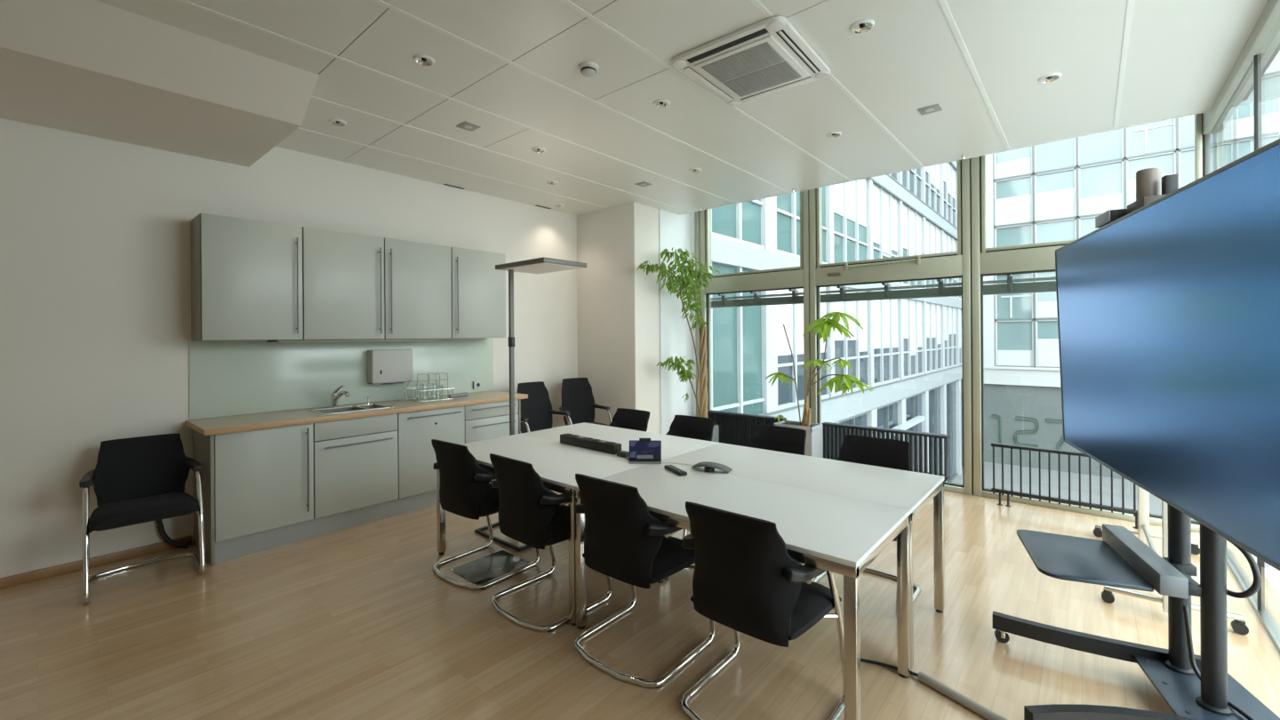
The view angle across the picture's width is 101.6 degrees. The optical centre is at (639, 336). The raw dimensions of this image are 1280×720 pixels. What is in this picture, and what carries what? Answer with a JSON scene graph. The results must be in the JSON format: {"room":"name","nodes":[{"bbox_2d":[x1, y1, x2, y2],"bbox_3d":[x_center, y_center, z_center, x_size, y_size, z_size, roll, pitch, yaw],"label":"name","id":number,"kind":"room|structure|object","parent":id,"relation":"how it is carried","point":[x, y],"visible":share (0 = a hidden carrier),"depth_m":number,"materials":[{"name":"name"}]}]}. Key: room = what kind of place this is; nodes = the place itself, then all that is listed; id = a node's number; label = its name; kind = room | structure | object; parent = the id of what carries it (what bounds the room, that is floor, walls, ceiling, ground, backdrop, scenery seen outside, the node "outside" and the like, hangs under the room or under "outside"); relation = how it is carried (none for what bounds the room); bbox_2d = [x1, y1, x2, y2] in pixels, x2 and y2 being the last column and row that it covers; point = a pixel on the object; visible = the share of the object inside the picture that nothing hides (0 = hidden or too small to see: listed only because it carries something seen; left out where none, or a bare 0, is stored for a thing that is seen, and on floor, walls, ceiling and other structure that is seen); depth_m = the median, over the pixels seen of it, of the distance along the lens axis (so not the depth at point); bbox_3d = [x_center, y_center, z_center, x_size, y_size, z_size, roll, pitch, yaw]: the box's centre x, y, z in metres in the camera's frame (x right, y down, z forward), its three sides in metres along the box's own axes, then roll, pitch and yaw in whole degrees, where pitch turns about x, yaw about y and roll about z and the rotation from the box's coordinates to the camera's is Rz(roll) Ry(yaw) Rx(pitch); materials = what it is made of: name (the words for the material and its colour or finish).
{"room":"meeting room","nodes":[
{"label":"meeting room","id":0,"kind":"room"},
{"bbox_2d":[0,0,319,167],"bbox_3d":[-3.598,-1.431,2.310,1.550,0.212,3.405,0,0,41],"label":"ceiling","id":1,"kind":"structure","parent":0,"point":[91,68],"depth_m":2.86,"materials":[{"name":"white paint"}]},
{"bbox_2d":[0,118,577,577],"bbox_3d":[-3.115,-0.229,4.183,0.180,3.500,6.860,0,0,41],"label":"wall","id":2,"kind":"structure","parent":0,"point":[95,234],"depth_m":3.58,"materials":[{"name":"white paint"}]},
{"bbox_2d":[0,535,192,589],"bbox_3d":[-4.276,1.497,2.676,0.014,0.065,3.045,0,0,41],"label":"baseboard","id":3,"kind":"structure","parent":2,"relation":"attached to","point":[43,573],"depth_m":3.44,"materials":[{"name":"brown wood"}]},
{"bbox_2d":[190,213,303,340],"bbox_3d":[-2.945,-0.412,3.937,0.396,0.880,0.615,0,0,41],"label":"upper cabinet","id":4,"kind":"object","parent":2,"relation":"attached to","point":[246,275],"visible":0.99,"depth_m":3.79,"materials":[{"name":"laminate"}]},
{"bbox_2d":[188,337,493,419],"bbox_3d":[-2.461,0.316,4.789,0.009,0.578,2.562,0,0,41],"label":"backsplash","id":5,"kind":"structure","parent":2,"relation":"attached to","point":[228,378],"depth_m":4.39,"materials":[{"name":"glass"}]},
{"bbox_2d":[367,349,413,384],"bbox_3d":[-2.317,0.281,4.851,0.128,0.316,0.370,0,0,41],"label":"paper towel dispenser","id":6,"kind":"object","parent":5,"relation":"attached to","point":[384,366],"visible":0.99,"depth_m":4.79,"materials":[{"name":"grey plastic"}]},
{"bbox_2d":[368,380,412,384],"bbox_3d":[-2.317,0.426,4.852,0.116,0.014,0.360,0,0,41],"label":"tray","id":7,"kind":"object","parent":6,"relation":"on","point":[382,382],"depth_m":4.77,"materials":[{"name":"grey plastic"}]},
{"bbox_2d":[302,226,383,339],"bbox_3d":[-2.541,-0.414,4.405,0.396,0.880,0.619,0,0,41],"label":"upper cabinet","id":8,"kind":"object","parent":2,"relation":"attached to","point":[343,272],"visible":0.9,"depth_m":4.27,"materials":[{"name":"laminate"}]},
{"bbox_2d":[267,338,439,342],"bbox_3d":[-2.416,0.036,4.545,0.060,0.020,1.380,0,0,41],"label":"lamp","id":9,"kind":"object","parent":8,"relation":"attached to","point":[364,340],"visible":0.97,"depth_m":4.43,"materials":[{"name":"grey plastic"}]},
{"bbox_2d":[288,340,410,342],"bbox_3d":[-2.397,0.043,4.568,0.044,0.005,1.280,0,0,41],"label":"diffuser","id":10,"kind":"object","parent":9,"relation":"attached to","point":[289,340],"depth_m":4.33,"materials":[{"name":"white plastic"}]},
{"bbox_2d":[384,237,451,338],"bbox_3d":[-2.132,-0.417,4.878,0.396,0.880,0.628,0,0,41],"label":"upper cabinet","id":11,"kind":"object","parent":2,"relation":"attached to","point":[418,276],"visible":0.91,"depth_m":4.75,"materials":[{"name":"laminate"}]},
{"bbox_2d":[450,247,505,338],"bbox_3d":[-1.725,-0.420,5.349,0.396,0.880,0.613,0,0,41],"label":"upper cabinet","id":12,"kind":"object","parent":2,"relation":"attached to","point":[478,289],"visible":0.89,"depth_m":5.22,"materials":[{"name":"laminate"}]},
{"bbox_2d":[576,201,660,433],"bbox_3d":[-0.349,-0.248,6.630,1.165,3.500,0.460,0,0,41],"label":"column","id":13,"kind":"structure","parent":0,"point":[619,303],"depth_m":6.31,"materials":[{"name":"white paint"}]},
{"bbox_2d":[0,489,1279,719],"bbox_3d":[-0.491,1.563,2.746,5.950,0.120,8.100,0,0,41],"label":"floor","id":14,"kind":"structure","parent":0,"point":[358,622],"depth_m":2.57,"materials":[{"name":"brown wood"}]},
{"bbox_2d":[79,433,205,604],"bbox_3d":[-3.130,1.095,3.300,0.535,0.858,0.561,0,0,44],"label":"chair","id":15,"kind":"object","parent":14,"relation":"on","point":[140,479],"visible":1,"depth_m":3.35,"materials":[{"name":"black fabric"}]},
{"bbox_2d":[155,519,189,548],"bbox_3d":[-3.314,1.399,3.700,0.192,0.241,0.050,0,0,-21],"label":"cable bundle","id":16,"kind":"object","parent":14,"relation":"on","point":[159,523],"visible":0.98,"depth_m":3.68,"materials":[{"name":"black plastic"}]},
{"bbox_2d":[192,423,313,565],"bbox_3d":[-2.850,1.086,3.867,0.616,0.868,0.611,0,0,41],"label":"base cabinet","id":17,"kind":"object","parent":14,"relation":"on","point":[258,480],"visible":0.8,"depth_m":3.65,"materials":[{"name":"laminate"}]},
{"bbox_2d":[215,481,490,562],"bbox_3d":[-2.070,1.445,4.434,0.055,0.138,2.436,0,0,41],"label":"plinth","id":18,"kind":"object","parent":14,"relation":"on","point":[237,547],"visible":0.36,"depth_m":3.96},
{"bbox_2d":[464,399,520,443],"bbox_3d":[-1.629,1.077,5.281,0.616,0.868,0.621,0,0,41],"label":"base cabinet","id":19,"kind":"object","parent":18,"relation":"on","point":[488,420],"visible":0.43,"depth_m":5.07,"materials":[{"name":"laminate"}]},
{"bbox_2d":[185,390,527,435],"bbox_3d":[-2.231,0.625,4.584,0.624,0.040,2.585,0,0,41],"label":"countertop","id":20,"kind":"structure","parent":19,"relation":"on","point":[245,422],"depth_m":4.07,"materials":[{"name":"laminate"}]},
{"bbox_2d":[330,384,349,407],"bbox_3d":[-2.530,0.509,4.407,0.211,0.198,0.060,0,0,26],"label":"tap","id":21,"kind":"object","parent":20,"relation":"on","point":[334,396],"visible":1,"depth_m":4.42,"materials":[{"name":"silver metal"}]},
{"bbox_2d":[306,396,393,415],"bbox_3d":[-2.409,0.640,4.358,0.374,0.221,0.544,0,0,41],"label":"sink","id":22,"kind":"object","parent":20,"relation":"in","point":[368,406],"visible":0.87,"depth_m":4.42,"materials":[{"name":"metal"}]},
{"bbox_2d":[316,404,384,413],"bbox_3d":[-2.409,0.679,4.358,0.298,0.144,0.488,0,0,41],"label":"basin","id":23,"kind":"object","parent":22,"relation":"in","point":[363,406],"depth_m":4.43,"materials":[{"name":"metal"}]},
{"bbox_2d":[402,372,454,402],"bbox_3d":[-1.952,0.470,4.926,0.324,0.244,0.422,0,0,41],"label":"dish rack","id":24,"kind":"object","parent":20,"relation":"on","point":[424,399],"visible":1,"depth_m":4.89,"materials":[{"name":"silver metal"}]},
{"bbox_2d":[402,385,454,402],"bbox_3d":[-1.981,0.541,4.893,0.324,0.104,0.334,0,0,41],"label":"basket","id":25,"kind":"object","parent":24,"relation":"on","point":[424,399],"depth_m":4.87,"materials":[{"name":"silver metal"}]},
{"bbox_2d":[313,413,398,519],"bbox_3d":[-2.441,1.015,4.333,0.606,0.726,0.626,0,0,41],"label":"base cabinet","id":26,"kind":"object","parent":14,"relation":"on","point":[356,466],"visible":0.93,"depth_m":4.13,"materials":[{"name":"laminate"}]},
{"bbox_2d":[396,405,464,498],"bbox_3d":[-2.032,1.010,4.806,0.606,0.728,0.620,0,0,41],"label":"base cabinet","id":27,"kind":"object","parent":14,"relation":"on","point":[416,454],"visible":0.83,"depth_m":4.55,"materials":[{"name":"laminate"}]},
{"bbox_2d":[431,439,540,590],"bbox_3d":[-1.028,1.080,3.411,0.561,0.858,0.535,0,0,38],"label":"chair","id":28,"kind":"object","parent":14,"relation":"on","point":[466,490],"visible":0.81,"depth_m":3.19,"materials":[{"name":"black fabric"}]},
{"bbox_2d":[449,550,529,584],"bbox_3d":[-0.961,1.505,3.403,0.360,0.004,0.400,0,0,41],"label":"lamp base","id":29,"kind":"object","parent":14,"relation":"on","point":[485,569],"visible":0.76,"depth_m":3.39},
{"bbox_2d":[474,256,586,551],"bbox_3d":[-0.872,0.459,4.125,0.662,2.091,0.700,0,0,41],"label":"floor lamp","id":30,"kind":"object","parent":14,"relation":"on","point":[540,265],"visible":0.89,"depth_m":4.24,"materials":[{"name":"grey metal"}]},
{"bbox_2d":[498,262,583,273],"bbox_3d":[-0.806,-0.547,4.234,0.590,0.006,0.400,0,0,41],"label":"diffuser","id":31,"kind":"object","parent":30,"relation":"attached to","point":[532,268],"depth_m":4.16,"materials":[{"name":"beige"}]},
{"bbox_2d":[436,432,647,625],"bbox_3d":[-0.623,1.106,3.454,1.420,0.797,0.780,0,0,41],"label":"conference table","id":32,"kind":"object","parent":14,"relation":"on","point":[557,463],"depth_m":3.33,"materials":[{"name":"white laminate"}]},
{"bbox_2d":[628,438,661,463],"bbox_3d":[0.031,0.695,3.181,0.196,0.149,0.072,0,0,4],"label":"panel","id":33,"kind":"object","parent":32,"relation":"on","point":[643,451],"visible":1,"depth_m":3.17,"materials":[{"name":"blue plastic"}]},
{"bbox_2d":[517,381,572,433],"bbox_3d":[-1.025,1.008,5.586,0.558,1.003,0.595,0,0,45],"label":"armchair","id":34,"kind":"object","parent":14,"relation":"on","point":[537,411],"visible":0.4,"depth_m":5.74,"materials":[{"name":"black fabric"}]},
{"bbox_2d":[489,453,612,631],"bbox_3d":[-0.529,1.077,2.967,0.561,0.858,0.535,0,0,42],"label":"chair","id":35,"kind":"object","parent":14,"relation":"on","point":[531,514],"visible":0.87,"depth_m":2.75,"materials":[{"name":"black fabric"}]},
{"bbox_2d":[559,377,611,425],"bbox_3d":[-0.638,1.005,6.079,0.595,1.003,0.558,0,0,-34],"label":"armchair","id":36,"kind":"object","parent":14,"relation":"on","point":[578,399],"visible":0.48,"depth_m":6.24,"materials":[{"name":"black fabric"}]},
{"bbox_2d":[520,422,719,460],"bbox_3d":[-0.189,1.136,3.956,1.420,0.730,0.701,0,0,41],"label":"conference table","id":37,"kind":"object","parent":14,"relation":"on","point":[671,445],"visible":0.16,"depth_m":4.01,"materials":[{"name":"white laminate"}]},
{"bbox_2d":[608,408,649,431],"bbox_3d":[-0.215,1.074,4.409,0.561,0.858,0.535,0,0,41],"label":"chair","id":38,"kind":"object","parent":14,"relation":"on","point":[629,419],"visible":0.06,"depth_m":4.59,"materials":[{"name":"black fabric"}]},
{"bbox_2d":[574,473,715,687],"bbox_3d":[-0.001,1.073,2.537,0.561,0.858,0.535,0,0,40],"label":"chair","id":39,"kind":"object","parent":14,"relation":"on","point":[623,541],"visible":0.87,"depth_m":2.33,"materials":[{"name":"black fabric"}]},
{"bbox_2d":[636,247,720,442],"bbox_3d":[0.498,0.221,6.101,0.480,2.545,1.112,0,0,41],"label":"potted plant","id":40,"kind":"object","parent":14,"relation":"on","point":[687,282],"visible":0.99,"depth_m":6.28,"materials":[{"name":"green plant"}]},
{"bbox_2d":[665,415,714,538],"bbox_3d":[0.277,1.071,3.984,0.561,0.858,0.535,0,0,41],"label":"chair","id":41,"kind":"object","parent":14,"relation":"on","point":[683,426],"visible":0.07,"depth_m":4.15,"materials":[{"name":"black fabric"}]},
{"bbox_2d":[574,461,911,719],"bbox_3d":[0.427,1.132,2.495,1.418,0.730,0.700,0,0,41],"label":"conference table","id":42,"kind":"object","parent":14,"relation":"on","point":[842,535],"visible":0.86,"depth_m":2.27,"materials":[{"name":"white laminate"}]},
{"bbox_2d":[664,464,687,475],"bbox_3d":[0.201,0.757,2.957,0.048,0.022,0.190,0,0,-24],"label":"remote control","id":43,"kind":"object","parent":42,"relation":"on","point":[670,468],"visible":1,"depth_m":2.93,"materials":[{"name":"grey plastic"}]},
{"bbox_2d":[707,409,786,446],"bbox_3d":[1.232,1.215,6.304,1.110,0.553,0.108,0,0,41],"label":"radiator","id":44,"kind":"object","parent":14,"relation":"on","point":[736,428],"visible":0.37,"depth_m":6.31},
{"bbox_2d":[680,501,844,719],"bbox_3d":[0.484,1.070,2.104,0.561,0.858,0.535,0,0,41],"label":"chair","id":45,"kind":"object","parent":14,"relation":"on","point":[746,580],"visible":0.88,"depth_m":1.91,"materials":[{"name":"black fabric"}]},
{"bbox_2d":[746,424,806,564],"bbox_3d":[0.830,1.067,3.499,0.561,0.858,0.535,0,0,41],"label":"chair","id":46,"kind":"object","parent":14,"relation":"on","point":[784,439],"visible":0.13,"depth_m":3.67,"materials":[{"name":"black fabric"}]},
{"bbox_2d":[661,442,944,671],"bbox_3d":[0.886,1.129,3.027,1.418,0.730,0.701,0,0,41],"label":"conference table","id":47,"kind":"object","parent":14,"relation":"on","point":[912,491],"visible":0.52,"depth_m":2.82,"materials":[{"name":"white laminate"}]},
{"bbox_2d":[661,461,732,472],"bbox_3d":[0.275,0.745,3.051,0.512,0.046,0.116,0,0,29],"label":"phone","id":48,"kind":"object","parent":47,"relation":"on","point":[708,467],"visible":1,"depth_m":2.95,"materials":[{"name":"grey plastic"}]},
{"bbox_2d":[802,188,821,423],"bbox_3d":[1.953,-0.274,5.929,0.137,3.520,0.150,0,0,41],"label":"trim","id":49,"kind":"structure","parent":14,"relation":"on","point":[809,196],"depth_m":5.87,"materials":[{"name":"metal"}]},
{"bbox_2d":[764,312,872,457],"bbox_3d":[1.855,0.622,5.389,0.486,1.731,1.089,0,0,-39],"label":"plant","id":50,"kind":"object","parent":14,"relation":"on","point":[813,440],"visible":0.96,"depth_m":5.32,"materials":[{"name":"green plant"}]},
{"bbox_2d":[803,434,921,616],"bbox_3d":[1.318,1.064,3.078,0.561,0.858,0.535,0,0,41],"label":"chair","id":51,"kind":"object","parent":14,"relation":"on","point":[884,452],"visible":0.23,"depth_m":3.23,"materials":[{"name":"black fabric"}]},
{"bbox_2d":[821,422,949,481],"bbox_3d":[2.433,1.207,5.266,1.185,0.553,0.108,0,0,41],"label":"radiator","id":52,"kind":"object","parent":14,"relation":"on","point":[834,434],"visible":0.52,"depth_m":5.10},
{"bbox_2d":[860,657,918,676],"bbox_3d":[1.088,1.479,2.351,0.330,0.026,0.044,0,0,31],"label":"cable","id":53,"kind":"object","parent":14,"relation":"on","point":[915,674],"visible":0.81,"depth_m":2.36,"materials":[{"name":"black plastic"}]},
{"bbox_2d":[815,160,964,493],"bbox_3d":[2.527,-0.277,5.404,1.418,3.520,0.155,0,0,41],"label":"window","id":54,"kind":"structure","parent":14,"relation":"on","point":[940,265],"depth_m":5.30,"materials":[{"name":"metal"}]},
{"bbox_2d":[820,279,961,303],"bbox_3d":[2.629,-0.483,5.533,1.510,0.180,0.195,0,0,41],"label":"housing","id":55,"kind":"object","parent":54,"relation":"attached to","point":[941,291],"visible":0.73,"depth_m":5.51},
{"bbox_2d":[917,671,1007,719],"bbox_3d":[1.396,1.470,1.964,0.039,0.036,0.704,0,0,-31],"label":"duct","id":56,"kind":"object","parent":14,"relation":"on","point":[967,702],"visible":1,"depth_m":2.11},
{"bbox_2d":[961,156,982,496],"bbox_3d":[3.130,-0.282,4.913,0.136,3.520,0.150,0,0,41],"label":"window frame","id":57,"kind":"structure","parent":14,"relation":"on","point":[970,166],"depth_m":4.86,"materials":[{"name":"metal"}]},
{"bbox_2d":[991,442,1150,528],"bbox_3d":[3.486,1.210,4.290,1.005,0.533,0.043,0,0,41],"label":"radiator","id":58,"kind":"object","parent":14,"relation":"on","point":[1123,509],"visible":0.85,"depth_m":4.30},
{"bbox_2d":[979,112,1204,532],"bbox_3d":[3.713,-0.286,4.396,1.424,3.520,0.130,0,0,41],"label":"window","id":59,"kind":"structure","parent":14,"relation":"on","point":[1033,258],"depth_m":4.61,"materials":[{"name":"metal"}]},
{"bbox_2d":[983,274,1055,295],"bbox_3d":[3.783,-0.491,4.536,1.440,0.180,0.195,0,0,41],"label":"housing","id":60,"kind":"object","parent":59,"relation":"attached to","point":[1008,288],"visible":0.24,"depth_m":4.81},
{"bbox_2d":[992,504,1279,719],"bbox_3d":[1.986,0.636,2.126,0.874,1.700,0.979,0,0,25],"label":"tv stand","id":61,"kind":"object","parent":14,"relation":"on","point":[1121,559],"visible":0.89,"depth_m":2.13,"materials":[{"name":"grey metal"}]},
{"bbox_2d":[1016,528,1153,591],"bbox_3d":[1.950,0.989,2.342,0.360,0.016,0.560,0,0,25],"label":"shelf","id":62,"kind":"object","parent":61,"relation":"attached to","point":[1066,557],"depth_m":2.28,"materials":[{"name":"grey metal"}]},
{"bbox_2d":[1054,138,1279,570],"bbox_3d":[2.040,0.055,2.104,0.144,1.092,1.902,0,0,25],"label":"display","id":63,"kind":"object","parent":61,"relation":"attached to","point":[1168,310],"visible":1,"depth_m":1.70,"materials":[{"name":"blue glass"}]},
{"bbox_2d":[1095,208,1127,228],"bbox_3d":[2.108,-0.525,2.330,0.075,0.050,0.160,0,0,25],"label":"bar","id":64,"kind":"object","parent":63,"relation":"on","point":[1108,216],"visible":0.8,"depth_m":2.27,"materials":[{"name":"black plastic"}]},
{"bbox_2d":[1127,167,1177,214],"bbox_3d":[2.097,-0.593,2.138,0.110,0.187,0.165,0,0,25],"label":"camera","id":65,"kind":"object","parent":63,"relation":"on","point":[1149,181],"visible":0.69,"depth_m":2.12,"materials":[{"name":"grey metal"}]},
{"bbox_2d":[1226,539,1261,598],"bbox_3d":[2.195,0.846,1.919,0.026,0.238,0.133,0,0,-4],"label":"cable loop","id":66,"kind":"object","parent":61,"relation":"attached to","point":[1256,584],"visible":0.85,"depth_m":1.88,"materials":[{"name":"black plastic"}]},
{"bbox_2d":[1093,486,1248,634],"bbox_3d":[3.145,0.603,3.187,0.546,1.750,1.348,0,0,39],"label":"whiteboard","id":67,"kind":"object","parent":14,"relation":"on","point":[1238,625],"visible":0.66,"depth_m":2.89,"materials":[{"name":"metal"}]},
{"bbox_2d":[1204,133,1210,175],"bbox_3d":[4.257,-0.289,3.913,0.030,3.520,0.050,0,0,41],"label":"trim","id":68,"kind":"structure","parent":14,"relation":"on","point":[1207,137],"depth_m":3.90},
{"bbox_2d":[1182,605,1255,719],"bbox_3d":[2.014,1.285,1.607,0.124,0.400,1.064,0,0,26],"label":"cable","id":69,"kind":"object","parent":14,"relation":"on","point":[1190,648],"visible":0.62,"depth_m":2.07,"materials":[{"name":"black plastic"}]},
{"bbox_2d":[1202,0,1279,652],"bbox_3d":[2.920,-0.280,2.326,0.100,3.520,4.140,0,0,41],"label":"window","id":70,"kind":"structure","parent":14,"relation":"on","point":[1264,38],"depth_m":2.79,"materials":[{"name":"metal"}]},
{"bbox_2d":[658,208,695,434],"bbox_3d":[0.130,-0.251,7.135,1.230,3.500,0.930,0,0,41],"label":"wall","id":71,"kind":"structure","parent":0,"point":[676,231],"depth_m":6.63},
{"bbox_2d":[694,209,711,416],"bbox_3d":[0.835,-0.266,6.896,0.150,3.520,0.150,0,0,41],"label":"trim","id":72,"kind":"structure","parent":71,"relation":"attached to","point":[700,216],"depth_m":6.85,"materials":[{"name":"metal"}]},
{"bbox_2d":[704,191,803,409],"bbox_3d":[1.392,-0.270,6.405,1.335,3.520,0.125,0,0,41],"label":"window","id":73,"kind":"structure","parent":71,"relation":"in","point":[785,278],"depth_m":6.39,"materials":[{"name":"metal"}]},
{"bbox_2d":[711,288,803,308],"bbox_3d":[1.460,-0.475,6.543,1.500,0.180,0.195,0,0,41],"label":"housing","id":74,"kind":"object","parent":73,"relation":"attached to","point":[795,299],"visible":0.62,"depth_m":6.54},
{"bbox_2d":[96,0,1279,215],"bbox_3d":[-0.679,-1.803,2.571,5.990,0.504,7.820,0,0,41],"label":"ceiling","id":75,"kind":"structure","parent":0,"point":[507,68],"depth_m":3.23,"materials":[{"name":"paint"}]},
{"bbox_2d":[412,54,434,66],"bbox_3d":[-1.212,-1.546,2.930,0.116,0.012,0.116,0,0,41],"label":"recessed light","id":76,"kind":"object","parent":75,"relation":"in","point":[422,60],"visible":1,"depth_m":2.92,"materials":[{"name":"white plastic"}]},
{"bbox_2d":[456,120,480,131],"bbox_3d":[-1.268,-1.547,3.859,0.130,0.008,0.130,0,0,41],"label":"ceiling speaker","id":77,"kind":"object","parent":75,"relation":"attached to","point":[466,125],"visible":1,"depth_m":3.85,"materials":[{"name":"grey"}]},
{"bbox_2d":[578,61,598,77],"bbox_3d":[-0.298,-1.534,3.019,0.116,0.047,0.116,0,0,41],"label":"smoke detector","id":78,"kind":"object","parent":75,"relation":"attached to","point":[587,68],"visible":1,"depth_m":2.99,"materials":[{"name":"white plastic"}]},
{"bbox_2d":[672,16,830,106],"bbox_3d":[0.649,-1.540,3.012,0.670,0.042,0.730,0,0,39],"label":"air conditioner","id":79,"kind":"object","parent":75,"relation":"attached to","point":[769,56],"visible":1,"depth_m":2.92,"materials":[{"name":"white plastic"}]},
{"bbox_2d":[683,66,734,101],"bbox_3d":[0.429,-1.532,3.188,0.055,0.009,0.531,0,0,41],"label":"outlet","id":80,"kind":"object","parent":79,"relation":"attached to","point":[693,74],"depth_m":3.17,"materials":[{"name":"white plastic"}]},
{"bbox_2d":[686,28,768,63],"bbox_3d":[0.456,-1.532,2.772,0.472,0.009,0.068,0,0,41],"label":"outlet","id":81,"kind":"object","parent":79,"relation":"attached to","point":[748,36],"depth_m":2.76,"materials":[{"name":"white plastic"}]},
{"bbox_2d":[701,41,784,82],"bbox_3d":[0.573,-1.522,2.918,0.400,0.008,0.229,0,0,39],"label":"grille","id":82,"kind":"object","parent":79,"relation":"attached to","point":[760,56],"depth_m":2.90,"materials":[{"name":"grey"}]},
{"bbox_2d":[722,60,801,96],"bbox_3d":[0.724,-1.523,3.106,0.400,0.008,0.229,0,0,39],"label":"grille","id":83,"kind":"object","parent":79,"relation":"attached to","point":[782,72],"depth_m":3.09,"materials":[{"name":"grey"}]},
{"bbox_2d":[740,76,813,102],"bbox_3d":[0.844,-1.534,3.254,0.471,0.009,0.053,0,0,41],"label":"outlet","id":84,"kind":"object","parent":79,"relation":"attached to","point":[807,79],"depth_m":3.25,"materials":[{"name":"white plastic"}]},
{"bbox_2d":[776,29,820,72],"bbox_3d":[0.868,-1.537,2.835,0.037,0.004,0.530,0,0,39],"label":"outlet","id":85,"kind":"object","parent":79,"relation":"attached to","point":[786,40],"depth_m":2.81,"materials":[{"name":"white plastic"}]},
{"bbox_2d":[849,18,874,33],"bbox_3d":[1.122,-1.562,2.638,0.116,0.012,0.116,0,0,41],"label":"recessed light","id":86,"kind":"object","parent":75,"relation":"in","point":[862,26],"visible":1,"depth_m":2.63,"materials":[{"name":"white plastic"}]},
{"bbox_2d":[917,104,942,115],"bbox_3d":[2.010,-1.570,3.623,0.130,0.008,0.130,0,0,41],"label":"ceiling speaker","id":87,"kind":"object","parent":75,"relation":"attached to","point":[932,108],"visible":1,"depth_m":3.62,"materials":[{"name":"grey"}]},
{"bbox_2d":[1037,72,1062,83],"bbox_3d":[2.496,-1.571,3.182,0.116,0.012,0.116,0,0,41],"label":"recessed light","id":88,"kind":"object","parent":75,"relation":"in","point":[1052,76],"visible":1,"depth_m":3.18,"materials":[{"name":"white plastic"}]},
{"label":"outside","id":89,"kind":"structure","parent":0,"visible":0},
{"bbox_2d":[951,461,1195,520],"bbox_3d":[23.476,6.938,-0.416,74.000,0.200,90.000,0,0,41],"label":"ground","id":90,"kind":"structure","parent":89,"point":[1155,503],"depth_m":24.09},
{"bbox_2d":[711,160,962,482],"bbox_3d":[7.243,-2.800,22.006,8.220,19.500,30.200,0,0,41],"label":"office wing","id":91,"kind":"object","parent":90,"relation":"on","point":[908,351],"visible":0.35,"depth_m":15.21},
{"bbox_2d":[776,287,826,355],"bbox_3d":[3.782,-0.456,12.158,0.017,1.740,2.850,0,0,41],"label":"blind","id":92,"kind":"object","parent":91,"relation":"hanging from","point":[786,313],"depth_m":11.70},
{"bbox_2d":[833,178,866,227],"bbox_3d":[5.860,-3.998,14.591,0.017,1.485,2.820,0,0,41],"label":"blind","id":93,"kind":"object","parent":91,"relation":"hanging from","point":[850,198],"depth_m":14.71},
{"bbox_2d":[834,286,867,351],"bbox_3d":[5.884,-0.442,14.591,0.017,1.798,2.820,0,0,41],"label":"blind","id":94,"kind":"object","parent":91,"relation":"hanging from","point":[857,309],"depth_m":14.76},
{"bbox_2d":[872,182,897,257],"bbox_3d":[7.987,-3.686,17.050,0.017,2.138,2.920,0,0,41],"label":"blind","id":95,"kind":"object","parent":91,"relation":"hanging from","point":[884,204],"depth_m":17.04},
{"bbox_2d":[873,299,898,348],"bbox_3d":[8.009,-0.485,17.050,0.017,1.740,2.920,0,0,41],"label":"blind","id":96,"kind":"object","parent":91,"relation":"hanging from","point":[885,311],"depth_m":17.12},
{"bbox_2d":[902,202,921,255],"bbox_3d":[10.177,-3.642,19.585,0.017,2.257,3.020,0,0,41],"label":"blind","id":97,"kind":"object","parent":91,"relation":"hanging from","point":[912,220],"depth_m":19.58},
{"bbox_2d":[903,298,921,355],"bbox_3d":[10.200,-0.326,19.585,0.017,2.088,3.020,0,0,41],"label":"blind","id":98,"kind":"object","parent":91,"relation":"hanging from","point":[912,308],"depth_m":19.60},
{"bbox_2d":[925,164,939,191],"bbox_3d":[12.374,-7.351,22.158,0.017,1.770,3.020,0,0,41],"label":"blind","id":99,"kind":"object","parent":91,"relation":"hanging from","point":[932,172],"depth_m":22.41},
{"bbox_2d":[925,218,940,254],"bbox_3d":[12.399,-3.746,22.158,0.017,2.079,3.020,0,0,41],"label":"blind","id":100,"kind":"object","parent":91,"relation":"hanging from","point":[932,233],"depth_m":22.11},
{"bbox_2d":[926,302,940,343],"bbox_3d":[12.421,-0.516,22.158,0.017,1.740,3.020,0,0,41],"label":"blind","id":101,"kind":"object","parent":91,"relation":"hanging from","point":[932,309],"depth_m":22.19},
{"bbox_2d":[943,162,955,199],"bbox_3d":[14.628,-7.514,24.769,0.017,1.475,3.120,0,0,41],"label":"blind","id":102,"kind":"object","parent":91,"relation":"hanging from","point":[948,169],"depth_m":24.97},
{"bbox_2d":[944,232,955,280],"bbox_3d":[14.654,-3.762,24.769,0.017,2.079,3.120,0,0,41],"label":"blind","id":103,"kind":"object","parent":91,"relation":"hanging from","point":[949,241],"depth_m":24.85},
{"bbox_2d":[944,305,956,340],"bbox_3d":[14.676,-0.604,24.769,0.017,1.595,3.120,0,0,41],"label":"blind","id":104,"kind":"object","parent":91,"relation":"hanging from","point":[949,311],"depth_m":24.90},
{"bbox_2d":[983,50,1279,479],"bbox_3d":[33.922,-6.734,20.673,33.620,27.000,8.300,0,0,41],"label":"office block","id":105,"kind":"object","parent":90,"relation":"on","point":[1056,191],"visible":0.33,"depth_m":26.81,"materials":[{"name":"grey paint"}]},
{"bbox_2d":[992,414,1063,449],"bbox_3d":[20.430,5.009,27.245,3.404,1.600,0.060,0,0,41],"label":"number","id":106,"kind":"object","parent":105,"relation":"attached to","point":[999,418],"visible":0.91,"depth_m":27.40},
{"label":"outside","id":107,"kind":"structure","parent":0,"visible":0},
{"bbox_2d":[1251,554,1279,596],"bbox_3d":[3.171,1.803,-3.885,8.140,0.250,14.250,0,0,41],"label":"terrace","id":108,"kind":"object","parent":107,"point":[1272,574],"depth_m":3.63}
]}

